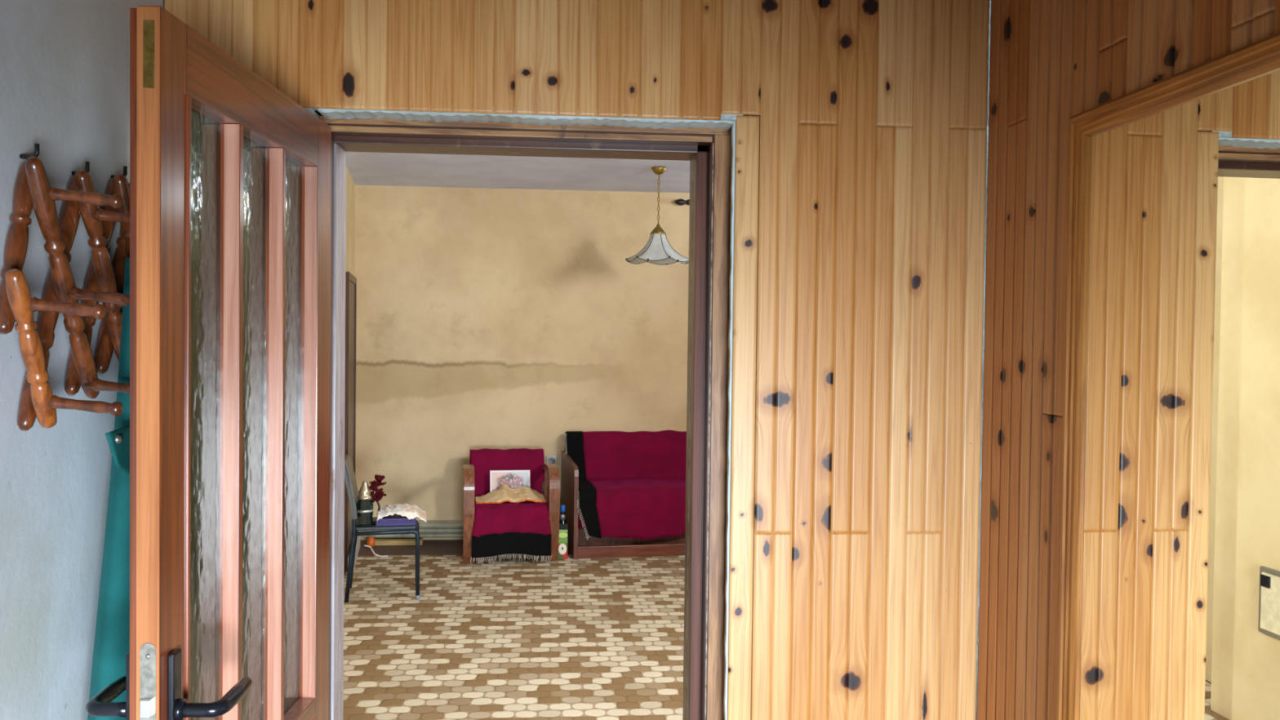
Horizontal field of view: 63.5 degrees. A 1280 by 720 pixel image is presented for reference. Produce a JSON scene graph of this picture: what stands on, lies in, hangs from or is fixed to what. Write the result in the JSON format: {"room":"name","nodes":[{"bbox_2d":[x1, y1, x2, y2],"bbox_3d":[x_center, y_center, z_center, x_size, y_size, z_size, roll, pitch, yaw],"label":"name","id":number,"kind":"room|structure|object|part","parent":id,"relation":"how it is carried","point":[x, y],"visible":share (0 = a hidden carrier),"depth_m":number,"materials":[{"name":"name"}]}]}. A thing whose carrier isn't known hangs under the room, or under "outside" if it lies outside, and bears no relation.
{"room":"entrance hallway","nodes":[
{"label":"entrance hallway","id":0,"kind":"room"},
{"bbox_2d":[0,0,164,719],"bbox_3d":[-1.036,0.213,0.540,0.150,2.765,3.840,1,1,-5],"label":"wall","id":1,"kind":"structure","parent":0,"point":[64,64],"depth_m":1.90,"materials":[{"name":"white paint"}]},
{"bbox_2d":[0,143,129,431],"bbox_3d":[-0.982,-0.138,1.927,0.186,0.511,0.596,1,1,-5],"label":"coat rack","id":2,"kind":"object","parent":1,"relation":"attached to","point":[104,279],"visible":0.85,"depth_m":1.78,"materials":[{"name":"wood"}]},
{"bbox_2d":[87,257,129,719],"bbox_3d":[-0.994,0.454,2.123,0.176,1.310,0.604,1,1,-5],"label":"coat","id":3,"kind":"object","parent":2,"relation":"hanging from","point":[112,636],"visible":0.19,"depth_m":1.92,"materials":[{"name":"green fabric"}]},
{"bbox_2d":[345,166,355,275],"bbox_3d":[-1.775,0.093,5.366,0.868,2.765,5.472,1,1,-8],"label":"wall","id":4,"kind":"structure","parent":0,"point":[350,186],"depth_m":7.53,"materials":[{"name":"beige paint"}]},
{"bbox_2d":[343,271,356,572],"bbox_3d":[-2.082,0.410,7.388,0.050,2.030,0.863,0,1,-12],"label":"door","id":5,"kind":"structure","parent":4,"relation":"in","point":[350,280],"depth_m":7.26,"materials":[{"name":"brown paint"}]},
{"bbox_2d":[347,535,360,571],"bbox_3d":[-2.037,1.370,7.370,0.040,0.100,0.840,0,1,-12],"label":"baseboard","id":6,"kind":"structure","parent":4,"relation":"attached to","point":[358,538],"depth_m":7.38,"materials":[{"name":"grey paint"}]},
{"bbox_2d":[356,499,373,526],"bbox_3d":[-1.673,0.920,6.283,0.100,0.164,0.095,1,1,-5],"label":"jar","id":7,"kind":"object","parent":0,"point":[364,507],"depth_m":6.24,"materials":[{"name":"green glass"}]},
{"bbox_2d":[343,539,569,577],"bbox_3d":[-0.102,1.601,3.393,4.800,0.120,10.100,1,1,-5],"label":"floor","id":8,"kind":"structure","parent":0,"point":[429,547],"depth_m":7.76,"materials":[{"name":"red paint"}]},
{"bbox_2d":[366,537,374,546],"bbox_3d":[-2.042,1.379,7.842,0.060,0.072,0.060,1,1,-5],"label":"tub","id":9,"kind":"object","parent":8,"relation":"on","point":[371,540],"visible":0.79,"depth_m":7.82,"materials":[{"name":"plastic"}]},
{"bbox_2d":[366,538,423,545],"bbox_3d":[-1.878,1.398,7.926,0.420,0.035,0.080,1,1,-5],"label":"plank","id":10,"kind":"object","parent":8,"relation":"on","point":[377,541],"visible":0.71,"depth_m":7.89,"materials":[{"name":"yellow wood"}]},
{"bbox_2d":[342,554,684,719],"bbox_3d":[-0.187,1.495,5.240,3.420,0.006,4.800,1,1,-5],"label":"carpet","id":11,"kind":"object","parent":8,"relation":"on","point":[570,638],"visible":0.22,"depth_m":5.47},
{"bbox_2d":[364,544,387,557],"bbox_3d":[-1.898,1.371,7.430,0.170,0.099,0.018,0,1,-22],"label":"cable","id":12,"kind":"object","parent":11,"relation":"on","point":[364,544],"visible":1,"depth_m":7.43,"materials":[{"name":"grey paint"}]},
{"bbox_2d":[344,453,420,602],"bbox_3d":[-1.598,1.024,6.400,0.462,0.849,0.389,0,1,-13],"label":"metal chair","id":13,"kind":"object","parent":11,"relation":"on","point":[349,475],"visible":0.86,"depth_m":6.22,"materials":[{"name":"metal"}]},
{"bbox_3d":[-1.737,1.038,6.184,0.078,0.829,0.025,0,1,-13],"label":"leg","id":14,"kind":"part","parent":13,"relation":"part of","materials":[{"name":"black metal"}]},
{"bbox_3d":[-1.776,0.773,6.354,0.091,0.348,0.384,0,1,-13],"label":"backrest","id":15,"kind":"part","parent":13,"relation":"part of","materials":[{"name":"grey metal"}]},
{"bbox_3d":[-1.816,1.029,6.535,0.078,0.829,0.025,0,1,-13],"label":"leg","id":16,"kind":"part","parent":13,"relation":"part of","materials":[{"name":"black metal"}]},
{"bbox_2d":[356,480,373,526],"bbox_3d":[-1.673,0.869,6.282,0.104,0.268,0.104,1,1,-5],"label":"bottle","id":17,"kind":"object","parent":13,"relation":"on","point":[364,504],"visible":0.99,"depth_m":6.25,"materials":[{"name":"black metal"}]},
{"bbox_2d":[368,474,386,524],"bbox_3d":[-1.609,0.851,6.322,0.118,0.304,0.105,1,1,-5],"label":"flower","id":18,"kind":"object","parent":13,"relation":"on","point":[379,494],"visible":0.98,"depth_m":6.30,"materials":[{"name":"red plant"}]},
{"bbox_3d":[-1.603,0.867,6.321,0.068,0.271,0.067,2,2,45],"label":"stem","id":19,"kind":"part","parent":18,"relation":"part of","materials":[{"name":"red plant"}]},
{"bbox_3d":[-1.532,1.239,6.236,0.400,0.428,0.025,0,1,-13],"label":"leg","id":20,"kind":"part","parent":13,"relation":"part of","materials":[{"name":"black metal"}]},
{"bbox_3d":[-1.576,1.012,6.405,0.365,0.022,0.360,0,1,-13],"label":"seat","id":21,"kind":"part","parent":13,"relation":"part of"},
{"bbox_2d":[376,513,416,525],"bbox_3d":[-1.510,0.982,6.409,0.235,0.040,0.260,0,1,-13],"label":"book","id":22,"kind":"object","parent":13,"relation":"on","point":[396,519],"visible":0.51,"depth_m":6.29,"materials":[{"name":"purple paper"}]},
{"bbox_2d":[377,502,426,521],"bbox_3d":[-1.477,0.940,6.415,0.294,0.090,0.304,0,1,-13],"label":"cloth","id":23,"kind":"object","parent":22,"relation":"on","point":[412,511],"visible":0.94,"depth_m":6.31,"materials":[{"name":"fabric"}]},
{"bbox_3d":[-1.611,1.230,6.587,0.400,0.428,0.025,0,1,-13],"label":"leg","id":24,"kind":"part","parent":13,"relation":"part of","materials":[{"name":"black metal"}]},
{"bbox_2d":[462,463,559,563],"bbox_3d":[-0.960,1.095,7.581,0.670,0.675,0.674,0,1,-11],"label":"armchair","id":25,"kind":"object","parent":11,"relation":"on","point":[552,477],"visible":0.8,"depth_m":7.30,"materials":[{"name":"brown wood"}]},
{"bbox_3d":[-1.243,1.095,7.470,0.073,0.673,0.562,0,1,-11],"label":"armrest","id":26,"kind":"part","parent":25,"relation":"part of","materials":[{"name":"brown wood"}]},
{"bbox_2d":[469,448,551,564],"bbox_3d":[-0.966,1.050,7.595,0.568,0.739,0.732,0,1,-11],"label":"throw","id":27,"kind":"object","parent":25,"relation":"on","point":[507,527],"visible":0.75,"depth_m":7.30,"materials":[{"name":"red fabric"}]},
{"bbox_2d":[489,470,530,492],"bbox_3d":[-0.963,0.918,7.667,0.296,0.194,0.062,0,1,-11],"label":"print","id":28,"kind":"object","parent":27,"relation":"on","point":[513,478],"visible":0.56,"depth_m":7.67,"materials":[{"name":"paper"}]},
{"bbox_2d":[475,484,546,503],"bbox_3d":[-0.935,0.965,7.461,0.501,0.108,0.258,0,1,-11],"label":"cloth","id":29,"kind":"object","parent":27,"relation":"on","point":[504,493],"visible":1,"depth_m":7.44,"materials":[{"name":"beige fabric"}]},
{"bbox_3d":[-0.717,1.126,7.897,0.043,0.606,0.146,0,1,-11],"label":"leg","id":30,"kind":"part","parent":25,"relation":"part of","materials":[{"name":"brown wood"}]},
{"bbox_3d":[-0.657,1.099,7.582,0.073,0.673,0.562,0,1,-11],"label":"armrest","id":31,"kind":"part","parent":25,"relation":"part of","materials":[{"name":"brown wood"}]},
{"bbox_2d":[558,524,568,559],"bbox_3d":[-0.560,1.311,7.473,0.072,0.250,0.060,1,1,-5],"label":"carton","id":32,"kind":"object","parent":11,"relation":"on","point":[563,528],"visible":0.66,"depth_m":7.45,"materials":[{"name":"cardboard"}]},
{"bbox_2d":[559,504,568,546],"bbox_3d":[-0.567,1.247,7.576,0.078,0.372,0.078,1,1,-5],"label":"water bottle","id":33,"kind":"object","parent":11,"relation":"on","point":[562,518],"visible":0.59,"depth_m":7.56,"materials":[{"name":"silver metal"}]},
{"bbox_2d":[560,440,684,559],"bbox_3d":[0.245,1.024,7.960,1.620,0.820,0.740,0,1,-12],"label":"sofa","id":34,"kind":"object","parent":8,"relation":"on","point":[579,546],"visible":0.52,"depth_m":7.59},
{"bbox_2d":[577,503,586,529],"bbox_3d":[0.257,1.098,7.900,1.540,0.275,0.545,0,1,-12],"label":"seat cushion","id":35,"kind":"object","parent":34,"relation":"on","point":[580,523],"depth_m":7.49,"materials":[{"name":"black fabric"}]},
{"bbox_2d":[564,430,686,540],"bbox_3d":[0.224,0.937,7.941,1.567,0.743,0.762,0,1,-12],"label":"throw","id":36,"kind":"object","parent":34,"relation":"on","point":[634,487],"visible":0.62,"depth_m":7.89,"materials":[{"name":"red fabric"}]},
{"bbox_3d":[0.308,1.400,7.640,1.560,0.085,0.030,0,1,-12],"label":"rail","id":37,"kind":"part","parent":34,"relation":"part of","materials":[{"name":"brown wood"}]},
{"bbox_2d":[604,440,679,444],"bbox_3d":[0.192,0.822,8.224,1.540,0.430,0.158,0,1,-12],"label":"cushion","id":38,"kind":"object","parent":34,"relation":"on","point":[611,442],"depth_m":8.11,"materials":[{"name":"red fabric"}]},
{"bbox_2d":[346,151,689,192],"bbox_3d":[-0.250,-1.335,5.498,4.800,0.120,5.740,1,1,-5],"label":"ceiling","id":39,"kind":"structure","parent":0,"point":[365,168],"depth_m":7.30,"materials":[{"name":"paint"}]},
{"bbox_2d":[625,166,688,265],"bbox_3d":[0.125,-0.982,7.014,0.434,0.647,0.432,1,1,-5],"label":"pendant lamp","id":40,"kind":"object","parent":39,"relation":"hanging from","point":[658,251],"visible":1,"depth_m":6.96,"materials":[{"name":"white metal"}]},
{"bbox_3d":[0.122,-0.763,7.019,0.430,0.205,0.430,1,1,-5],"label":"lamp shade","id":41,"kind":"part","parent":40,"relation":"part of","materials":[{"name":"white glass"}]},
{"bbox_3d":[0.126,-1.075,7.012,0.016,0.371,0.016,2,2,40],"label":"chain","id":42,"kind":"part","parent":40,"relation":"part of","materials":[{"name":"gold metal"}]},
{"bbox_2d":[354,185,689,540],"bbox_3d":[-0.498,0.041,8.266,4.400,2.765,0.150,1,1,-5],"label":"wall","id":43,"kind":"structure","parent":0,"point":[490,318],"depth_m":8.13,"materials":[{"name":"beige paint"}]},
{"bbox_2d":[363,520,463,537],"bbox_3d":[-1.735,1.322,8.075,0.830,0.124,0.080,1,1,-5],"label":"baseboard heater","id":44,"kind":"object","parent":43,"relation":"attached to","point":[430,528],"visible":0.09,"depth_m":8.06,"materials":[{"name":"grey metal"}]},
{"bbox_2d":[546,455,556,464],"bbox_3d":[-0.700,0.798,8.184,0.084,0.084,0.016,1,1,-5],"label":"wall socket","id":45,"kind":"object","parent":43,"relation":"attached to","point":[549,459],"visible":0.79,"depth_m":8.18,"materials":[{"name":"grey plastic"}]},
{"bbox_2d":[674,198,689,205],"bbox_3d":[0.794,-1.238,8.205,1.060,0.053,0.127,1,1,-5],"label":"curtain rod","id":46,"kind":"object","parent":43,"relation":"attached to","point":[681,202],"visible":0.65,"depth_m":8.11,"materials":[{"name":"black metal"}]},
{"bbox_2d":[164,0,991,719],"bbox_3d":[0.074,0.177,2.661,3.800,2.765,0.280,1,1,-5],"label":"wall","id":47,"kind":"structure","parent":0,"point":[862,131],"depth_m":2.55,"materials":[{"name":"wood"}]},
{"bbox_2d":[85,5,331,719],"bbox_3d":[-0.741,0.510,1.956,0.222,2.072,0.888,1,1,-1],"label":"door","id":48,"kind":"structure","parent":47,"relation":"in","point":[230,176],"depth_m":1.82,"materials":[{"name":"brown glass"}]},
{"bbox_3d":[-0.803,0.527,1.611,0.087,0.034,0.130,1,1,-1],"label":"lever","id":49,"kind":"part","parent":48,"relation":"part of","materials":[{"name":"black metal"}]},
{"bbox_3d":[-0.766,0.557,1.564,0.011,0.236,0.032,1,1,-1],"label":"handle plate","id":50,"kind":"part","parent":48,"relation":"part of","materials":[{"name":"black metal"}]},
{"bbox_3d":[-0.726,0.532,1.524,0.023,0.230,0.002,1,1,-1],"label":"lock plate","id":51,"kind":"part","parent":48,"relation":"part of","materials":[{"name":"metal"}]},
{"bbox_3d":[-0.705,0.558,1.565,0.011,0.236,0.032,1,1,-1],"label":"handle plate","id":52,"kind":"part","parent":48,"relation":"part of","materials":[{"name":"black metal"}]},
{"bbox_3d":[-0.746,0.176,1.720,0.005,1.180,0.224,1,1,-1],"label":"glass pane","id":53,"kind":"part","parent":48,"relation":"part of","materials":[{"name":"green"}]},
{"bbox_3d":[-0.664,0.529,1.613,0.078,0.034,0.130,1,1,-1],"label":"lever","id":54,"kind":"part","parent":48,"relation":"part of","materials":[{"name":"black metal"}]},
{"bbox_3d":[-0.749,0.171,1.956,0.005,1.180,0.214,1,1,-1],"label":"glass pane","id":55,"kind":"part","parent":48,"relation":"part of","materials":[{"name":"clear glass"}]},
{"bbox_3d":[-0.752,0.166,2.185,0.005,1.180,0.211,1,1,-1],"label":"glass pane","id":56,"kind":"part","parent":48,"relation":"part of","materials":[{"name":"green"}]},
{"bbox_2d":[311,105,742,719],"bbox_3d":[-0.288,0.473,2.640,1.031,2.165,0.278,1,1,-5],"label":"door frame","id":57,"kind":"structure","parent":47,"relation":"attached to","point":[708,145],"depth_m":2.63,"materials":[{"name":"brown paint"}]},
{"bbox_2d":[977,0,1279,719],"bbox_3d":[1.158,0.246,0.237,0.120,2.765,4.762,1,1,-6],"label":"wall","id":58,"kind":"structure","parent":0,"point":[1052,62],"depth_m":2.31,"materials":[{"name":"wood"}]},
{"bbox_2d":[1056,31,1279,719],"bbox_3d":[0.937,0.377,1.651,0.026,1.734,1.014,1,1,-6],"label":"wall mirror","id":59,"kind":"object","parent":58,"relation":"attached to","point":[1169,582],"visible":1,"depth_m":1.80,"materials":[{"name":"brown mirror"}]},
{"bbox_3d":[0.887,0.365,2.130,0.026,1.734,0.050,1,1,-6],"label":"frame rail","id":60,"kind":"part","parent":59,"relation":"part of","materials":[{"name":"brown wood"}]},
{"bbox_3d":[0.947,-0.465,1.631,0.026,0.050,1.014,1,1,-6],"label":"frame rail","id":61,"kind":"part","parent":59,"relation":"part of","materials":[{"name":"brown wood"}]}
]}

